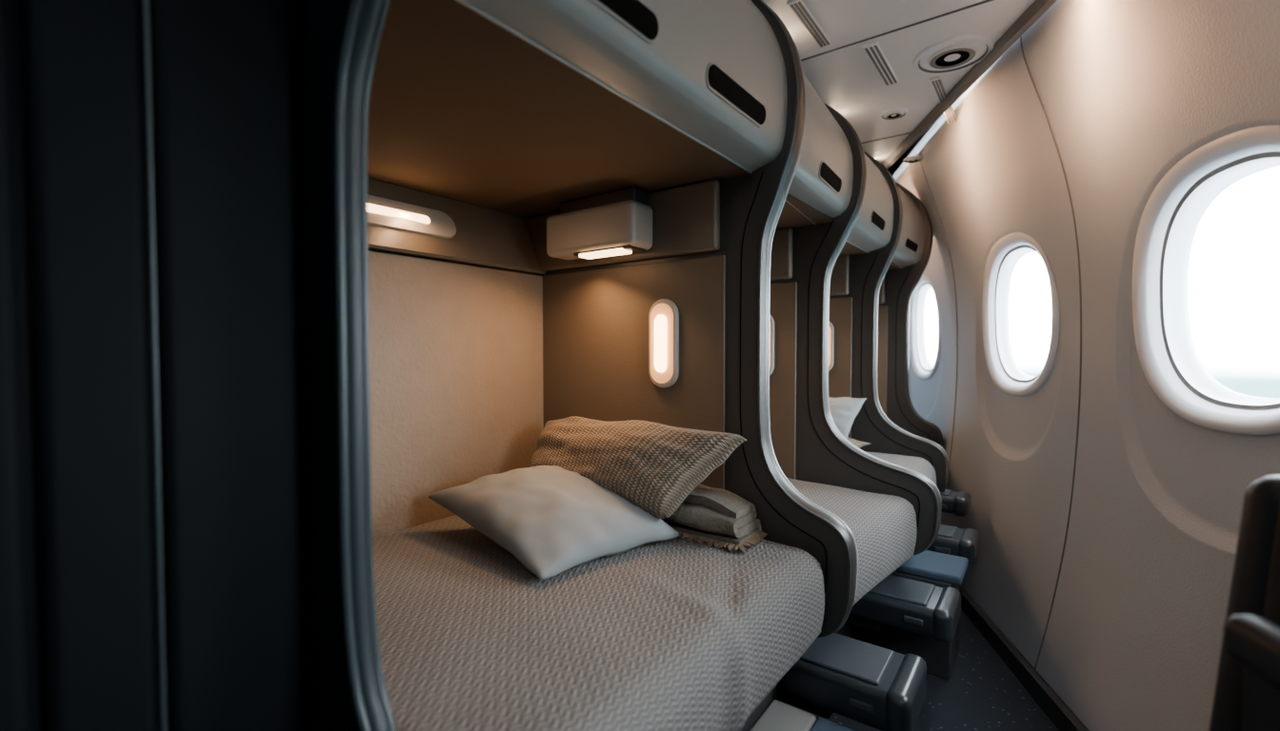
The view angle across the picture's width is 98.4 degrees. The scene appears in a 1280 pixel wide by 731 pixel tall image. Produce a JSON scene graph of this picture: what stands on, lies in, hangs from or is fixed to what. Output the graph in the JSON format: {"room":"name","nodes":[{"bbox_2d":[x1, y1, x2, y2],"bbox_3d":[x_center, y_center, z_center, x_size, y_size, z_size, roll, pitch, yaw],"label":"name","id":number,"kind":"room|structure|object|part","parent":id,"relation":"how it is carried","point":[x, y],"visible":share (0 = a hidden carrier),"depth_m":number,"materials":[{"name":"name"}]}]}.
{"room":"aircraft cabin","nodes":[
{"label":"aircraft cabin","id":0,"kind":"room"},
{"bbox_2d":[761,0,1035,175],"bbox_3d":[-0.270,-1.114,1.860,2.980,0.055,7.967,0,2,12],"label":"ceiling","id":1,"kind":"structure","parent":0,"point":[845,79],"depth_m":1.90,"materials":[{"name":"white plastic"}]},
{"bbox_2d":[786,0,831,48],"bbox_3d":[0.539,-1.078,1.747,0.040,0.010,0.300,1,2,36],"label":"ceiling vent","id":2,"kind":"object","parent":1,"relation":"in","point":[798,8],"depth_m":1.73,"materials":[{"name":"grey plastic"}]},
{"bbox_2d":[861,40,899,86],"bbox_3d":[0.873,-1.085,1.998,0.050,0.010,0.340,1,2,36],"label":"ceiling vent","id":3,"kind":"object","parent":1,"relation":"in","point":[873,51],"depth_m":1.97,"materials":[{"name":"grey plastic"}]},
{"bbox_2d":[860,132,911,143],"bbox_3d":[0.879,-1.115,2.925,1.108,0.004,0.008,1,2,36],"label":"trim","id":4,"kind":"structure","parent":1,"relation":"attached to","point":[908,132],"depth_m":2.69,"materials":[{"name":"grey"}]},
{"bbox_2d":[880,107,907,119],"bbox_3d":[1.107,-1.095,2.409,0.110,0.014,0.110,1,2,36],"label":"ceiling speaker","id":5,"kind":"object","parent":1,"relation":"in","point":[893,113],"depth_m":2.39},
{"bbox_2d":[800,0,993,61],"bbox_3d":[0.519,-1.090,2.011,1.615,0.004,0.008,1,2,36],"label":"trim","id":6,"kind":"structure","parent":1,"relation":"attached to","point":[986,1],"depth_m":1.77,"materials":[{"name":"grey plastic"}]},
{"bbox_2d":[902,155,922,162],"bbox_3d":[1.475,-1.111,2.983,0.100,0.014,0.100,1,2,36],"label":"ceiling speaker","id":7,"kind":"object","parent":1,"relation":"attached to","point":[916,158],"visible":1,"depth_m":2.97,"materials":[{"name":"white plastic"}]},
{"bbox_2d":[929,76,957,123],"bbox_3d":[1.265,-1.093,2.293,0.035,0.010,0.500,1,2,36],"label":"ceiling vent","id":8,"kind":"object","parent":1,"relation":"in","point":[937,85],"depth_m":2.21,"materials":[{"name":"grey plastic"}]},
{"bbox_2d":[912,34,994,74],"bbox_3d":[1.094,-1.082,1.935,0.250,0.014,0.250,1,2,36],"label":"ceiling speaker","id":9,"kind":"object","parent":1,"relation":"in","point":[956,53],"depth_m":1.92},
{"bbox_2d":[816,609,1059,730],"bbox_3d":[1.328,1.138,1.538,3.850,0.060,7.200,1,2,36],"label":"floor","id":10,"kind":"structure","parent":0,"point":[981,693],"depth_m":1.82,"materials":[{"name":"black carpet"}]},
{"bbox_2d":[0,0,396,730],"bbox_3d":[-1.191,0.049,0.192,1.166,2.188,1.794,1,2,36],"label":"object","id":11,"kind":"object","parent":10,"relation":"on","point":[186,510],"visible":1,"depth_m":0.56,"materials":[{"name":"black"}]},
{"bbox_3d":[-0.933,0.038,0.721,0.955,2.181,0.081,1,2,36],"label":"closet panel","id":12,"kind":"part","parent":11,"relation":"part of","materials":[{"name":"black plastic"}]},
{"bbox_3d":[-0.881,0.036,0.790,0.955,2.181,0.076,1,2,36],"label":"closet panel","id":13,"kind":"part","parent":11,"relation":"part of","materials":[{"name":"black"}]},
{"bbox_3d":[-0.476,0.020,0.543,0.004,2.130,0.004,1,2,36],"label":"closet seam trim","id":14,"kind":"part","parent":11,"relation":"part of","materials":[{"name":"grey"}]},
{"bbox_3d":[-0.816,0.033,0.878,0.955,2.181,0.127,1,2,36],"label":"closet panel","id":15,"kind":"part","parent":11,"relation":"part of","materials":[{"name":"black plastic"}]},
{"bbox_3d":[-0.678,-0.176,0.888,1.158,1.763,0.026,1,2,36],"label":"partition plate","id":16,"kind":"part","parent":11,"relation":"part of","materials":[{"name":"black"}]},
{"bbox_3d":[-0.374,-0.171,0.648,0.393,1.770,0.010,1,2,36],"label":"edge trim","id":17,"kind":"part","parent":11,"relation":"part of","materials":[{"name":"grey"}]},
{"bbox_3d":[-0.359,-0.171,0.669,0.393,1.770,0.010,1,2,36],"label":"edge trim","id":18,"kind":"part","parent":11,"relation":"part of","materials":[{"name":"grey"}]},
{"bbox_2d":[367,0,858,730],"bbox_3d":[-0.288,0.018,1.317,1.284,2.188,1.090,1,2,36],"label":"sleeping berth","id":19,"kind":"object","parent":10,"relation":"on","point":[575,207],"visible":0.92,"depth_m":1.49,"materials":[{"name":"grey"}]},
{"bbox_3d":[-0.662,-0.416,1.544,0.044,0.086,0.340,1,2,36],"label":"strip plate","id":20,"kind":"part","parent":19,"relation":"part of","materials":[{"name":"grey plastic"}]},
{"bbox_3d":[-0.733,0.175,1.611,0.225,0.962,1.026,1,2,36],"label":"panel","id":21,"kind":"part","parent":19,"relation":"part of","materials":[{"name":"beige leather"}]},
{"bbox_2d":[372,515,824,730],"bbox_3d":[-0.235,0.559,1.255,1.000,0.213,1.004,1,2,36],"label":"mattress","id":22,"kind":"object","parent":19,"relation":"on","point":[673,634],"visible":0.55,"depth_m":1.00,"materials":[{"name":"grey fabric"}]},
{"bbox_2d":[426,465,681,579],"bbox_3d":[-0.259,0.367,1.438,0.610,0.167,0.410,1,2,36],"label":"pillow","id":23,"kind":"object","parent":22,"relation":"on","point":[553,520],"visible":0.97,"depth_m":1.33,"materials":[{"name":"fabric"}]},
{"bbox_2d":[529,416,749,519],"bbox_3d":[-0.075,0.273,1.571,0.756,0.242,0.219,1,2,40],"label":"knit pillow","id":24,"kind":"object","parent":22,"relation":"on","point":[654,467],"visible":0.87,"depth_m":1.43,"materials":[{"name":"fabric"}]},
{"bbox_2d":[660,483,766,553],"bbox_3d":[0.182,0.392,1.466,0.278,0.117,0.166,1,2,36],"label":"folded blanket","id":25,"kind":"object","parent":22,"relation":"on","point":[719,517],"visible":0.87,"depth_m":1.42,"materials":[{"name":"fabric"}]},
{"bbox_2d":[546,186,652,259],"bbox_3d":[-0.129,-0.423,1.684,0.350,0.193,0.112,1,2,36],"label":"reading lamp","id":26,"kind":"object","parent":19,"relation":"attached to","point":[595,223],"depth_m":1.63,"materials":[{"name":"grey plastic"}]},
{"bbox_3d":[-0.060,0.166,1.750,0.733,0.952,0.009,1,2,36],"label":"panel","id":27,"kind":"part","parent":19,"relation":"part of","materials":[{"name":"brown plastic"}]},
{"bbox_2d":[648,299,679,388],"bbox_3d":[0.065,-0.065,1.629,0.100,0.264,0.028,1,2,36],"label":"sconce","id":28,"kind":"object","parent":19,"relation":"attached to","point":[663,313],"depth_m":1.62,"materials":[{"name":"white plastic"}]},
{"bbox_3d":[0.012,-0.199,1.726,1.276,1.763,0.056,1,2,36],"label":"partition plate","id":29,"kind":"part","parent":19,"relation":"part of","materials":[{"name":"grey"}]},
{"bbox_3d":[0.348,-0.191,1.443,0.407,1.770,0.008,1,2,36],"label":"edge trim","id":30,"kind":"part","parent":19,"relation":"part of","materials":[{"name":"grey plastic"}]},
{"bbox_3d":[0.382,-0.193,1.488,0.408,1.771,0.010,1,2,36],"label":"edge trim","id":31,"kind":"part","parent":19,"relation":"part of","materials":[{"name":"grey metal"}]},
{"bbox_2d":[749,700,854,730],"bbox_3d":[0.369,0.992,1.209,0.307,0.249,0.340,1,2,36],"label":"step platform","id":32,"kind":"object","parent":10,"relation":"on","point":[779,716],"visible":1,"depth_m":1.34,"materials":[{"name":"grey plastic"}]},
{"bbox_2d":[769,74,941,717],"bbox_3d":[0.278,-0.002,2.007,1.375,2.188,0.706,1,2,36],"label":"sleeping berth","id":33,"kind":"object","parent":10,"relation":"on","point":[824,202],"visible":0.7,"depth_m":2.06,"materials":[{"name":"grey plastic"}]},
{"bbox_2d":[769,315,774,375],"bbox_3d":[0.480,-0.081,2.192,0.100,0.264,0.028,1,2,36],"label":"sconce","id":34,"kind":"object","parent":33,"relation":"attached to","point":[771,317],"depth_m":2.17,"materials":[{"name":"white"}]},
{"bbox_3d":[0.331,0.150,2.331,0.672,0.952,0.009,1,2,36],"label":"panel","id":35,"kind":"part","parent":33,"relation":"part of","materials":[{"name":"brown"}]},
{"bbox_2d":[786,478,917,604],"bbox_3d":[0.327,0.539,1.949,1.082,0.214,0.620,1,2,36],"label":"mattress","id":36,"kind":"object","parent":33,"relation":"on","point":[883,528],"visible":0.22,"depth_m":1.72,"materials":[{"name":"grey fabric"}]},
{"bbox_3d":[0.464,-0.214,2.262,1.367,1.763,0.056,1,2,36],"label":"partition plate","id":37,"kind":"part","parent":33,"relation":"part of","materials":[{"name":"grey plastic"}]},
{"bbox_2d":[780,633,926,730],"bbox_3d":[0.560,0.841,1.456,0.319,0.158,0.242,1,2,36],"label":"storage box","id":38,"kind":"object","parent":33,"relation":"attached to","point":[877,688],"visible":0.88,"depth_m":1.39,"materials":[{"name":"grey plastic"}]},
{"bbox_3d":[0.751,-0.207,2.015,0.620,1.770,0.008,1,2,36],"label":"edge trim","id":39,"kind":"part","parent":33,"relation":"part of","materials":[{"name":"grey plastic"}]},
{"bbox_3d":[0.785,-0.208,2.060,0.621,1.772,0.010,1,2,36],"label":"edge trim","id":40,"kind":"part","parent":33,"relation":"part of","materials":[{"name":"grey metal"}]},
{"bbox_2d":[845,575,960,643],"bbox_3d":[0.883,0.825,1.876,0.339,0.148,0.242,1,2,36],"label":"storage box","id":41,"kind":"object","parent":33,"relation":"attached to","point":[923,609],"visible":0.73,"depth_m":1.79,"materials":[{"name":"grey plastic"}]},
{"bbox_2d":[828,151,948,640],"bbox_3d":[0.679,-0.018,2.612,1.303,2.188,0.756,1,2,36],"label":"sleeping berth","id":42,"kind":"object","parent":10,"relation":"on","point":[858,272],"visible":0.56,"depth_m":2.68,"materials":[{"name":"grey plastic"}]},
{"bbox_2d":[828,321,834,370],"bbox_3d":[0.925,-0.097,2.795,0.100,0.264,0.028,1,2,36],"label":"sconce","id":43,"kind":"object","parent":42,"relation":"attached to","point":[830,324],"depth_m":2.77,"materials":[{"name":"white"}]},
{"bbox_3d":[0.776,0.133,2.934,0.672,0.952,0.009,1,2,36],"label":"panel","id":44,"kind":"part","parent":42,"relation":"part of","materials":[{"name":"brown"}]},
{"bbox_3d":[0.880,-0.231,2.887,1.295,1.763,0.056,1,2,36],"label":"partition plate","id":45,"kind":"part","parent":42,"relation":"part of","materials":[{"name":"grey plastic"}]},
{"bbox_2d":[866,452,936,485],"bbox_3d":[0.757,0.524,2.532,1.082,0.212,0.670,1,2,36],"label":"mattress","id":46,"kind":"object","parent":42,"relation":"on","point":[921,466],"visible":0.06,"depth_m":2.45,"materials":[{"name":"grey fabric"}]},
{"bbox_2d":[847,437,870,448],"bbox_3d":[0.826,0.366,2.657,0.490,0.084,0.240,1,2,36],"label":"pillow","id":47,"kind":"object","parent":46,"relation":"on","point":[858,444],"visible":0.07,"depth_m":2.58,"materials":[{"name":"fabric"}]},
{"bbox_2d":[828,397,867,439],"bbox_3d":[0.838,0.262,2.696,0.460,0.217,0.221,1,2,36],"label":"pillow","id":48,"kind":"object","parent":47,"relation":"on","point":[844,410],"visible":0.21,"depth_m":2.62,"materials":[{"name":"fabric"}]},
{"bbox_3d":[1.184,-0.224,2.628,0.507,1.770,0.008,1,2,36],"label":"edge trim","id":49,"kind":"part","parent":42,"relation":"part of","materials":[{"name":"grey metal"}]},
{"bbox_3d":[1.217,-0.225,2.673,0.508,1.771,0.010,1,2,36],"label":"edge trim","id":50,"kind":"part","parent":42,"relation":"part of","materials":[{"name":"grey"}]},
{"bbox_2d":[926,524,979,564],"bbox_3d":[1.187,0.734,2.277,0.349,0.138,0.212,1,2,36],"label":"footrest","id":51,"kind":"object","parent":42,"relation":"attached to","point":[950,540],"visible":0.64,"depth_m":2.15,"materials":[{"name":"grey plastic"}]},
{"bbox_2d":[877,182,943,448],"bbox_3d":[1.050,-0.035,3.208,1.194,2.188,0.656,1,2,36],"label":"sleeping berth","id":52,"kind":"object","parent":10,"relation":"on","point":[910,259],"visible":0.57,"depth_m":3.19,"materials":[{"name":"grey plastic"}]},
{"bbox_3d":[1.171,0.119,3.451,0.695,0.952,0.009,1,2,36],"label":"panel","id":53,"kind":"part","parent":52,"relation":"part of","materials":[{"name":"brown"}]},
{"bbox_3d":[1.530,-0.239,3.180,0.387,1.770,0.008,1,2,36],"label":"edge trim","id":54,"kind":"part","parent":52,"relation":"part of","materials":[{"name":"grey"}]},
{"bbox_3d":[1.564,-0.241,3.225,0.388,1.771,0.010,1,2,36],"label":"edge trim","id":55,"kind":"part","parent":52,"relation":"part of","materials":[{"name":"grey plastic"}]},
{"bbox_2d":[940,489,971,517],"bbox_3d":[1.361,0.643,2.562,0.289,0.133,0.162,1,2,36],"label":"footrest","id":56,"kind":"object","parent":52,"relation":"attached to","point":[958,504],"visible":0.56,"depth_m":2.46,"materials":[{"name":"grey plastic"}]},
{"bbox_2d":[860,550,968,679],"bbox_3d":[1.035,0.907,2.089,0.332,0.369,0.230,1,2,36],"label":"step platform","id":57,"kind":"object","parent":10,"relation":"on","point":[943,570],"visible":0.34,"depth_m":1.99,"materials":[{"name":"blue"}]},
{"bbox_2d":[1208,475,1279,730],"bbox_3d":[0.843,0.552,0.448,0.452,1.170,0.592,0,2,12],"label":"passenger seat","id":58,"kind":"object","parent":10,"relation":"on","point":[1247,694],"visible":1,"depth_m":0.69,"materials":[{"name":"black fabric"}]},
{"bbox_3d":[0.644,0.304,0.485,0.044,0.055,0.280,0,2,12],"label":"armrest","id":59,"kind":"part","parent":58,"relation":"part of","materials":[{"name":"black plastic"}]},
{"bbox_3d":[0.873,0.418,0.610,0.382,0.609,0.172,0,2,12],"label":"backrest","id":60,"kind":"part","parent":58,"relation":"part of","materials":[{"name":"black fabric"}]},
{"bbox_2d":[892,0,1279,730],"bbox_3d":[1.331,-0.046,1.475,0.261,2.310,7.800,0,2,12],"label":"wall","id":61,"kind":"structure","parent":0,"point":[1128,90],"depth_m":1.69,"materials":[{"name":"grey plastic"}]},
{"bbox_2d":[892,119,938,176],"bbox_3d":[1.044,-1.187,1.502,0.425,0.030,7.800,0,2,12],"label":"trim","id":62,"kind":"structure","parent":61,"relation":"attached to","point":[937,119],"depth_m":3.03,"materials":[{"name":"grey plastic"}]},
{"bbox_2d":[909,275,940,379],"bbox_3d":[1.869,-0.249,3.600,0.116,0.684,0.664,0,2,12],"label":"bezel","id":63,"kind":"object","parent":61,"relation":"attached to","point":[923,370],"visible":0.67,"depth_m":3.79,"materials":[{"name":"white plastic"}]},
{"bbox_2d":[920,154,958,469],"bbox_3d":[1.615,-0.043,3.000,0.205,2.201,0.007,0,2,12],"label":"trim","id":64,"kind":"structure","parent":61,"relation":"attached to","point":[920,154],"depth_m":2.98,"materials":[{"name":"grey"}]},
{"bbox_2d":[881,0,1057,169],"bbox_3d":[1.081,-1.084,1.501,0.196,0.095,7.808,0,2,9],"label":"trim","id":65,"kind":"structure","parent":61,"relation":"attached to","point":[1037,9],"depth_m":2.00,"materials":[{"name":"grey plastic"}]},
{"bbox_2d":[981,232,1059,396],"bbox_3d":[1.609,-0.215,2.339,0.116,0.684,0.664,0,2,12],"label":"bezel","id":66,"kind":"object","parent":61,"relation":"attached to","point":[1003,257],"visible":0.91,"depth_m":2.50,"materials":[{"name":"white plastic"}]},
{"bbox_2d":[959,584,1089,730],"bbox_3d":[1.260,1.081,1.521,0.046,0.055,7.800,0,2,12],"label":"baseboard","id":67,"kind":"structure","parent":61,"relation":"attached to","point":[1057,711],"depth_m":1.92,"materials":[{"name":"black plastic"}]},
{"bbox_2d":[1020,36,1081,669],"bbox_3d":[1.383,-0.011,1.874,0.205,2.201,0.007,0,2,12],"label":"trim","id":68,"kind":"structure","parent":61,"relation":"attached to","point":[1024,57],"depth_m":1.86,"materials":[{"name":"grey"}]},
{"bbox_2d":[1132,124,1279,435],"bbox_3d":[1.392,-0.185,1.285,0.116,0.684,0.664,0,2,12],"label":"bezel","id":69,"kind":"object","parent":61,"relation":"attached to","point":[1170,363],"visible":1,"depth_m":1.46,"materials":[{"name":"white plastic"}]}
]}

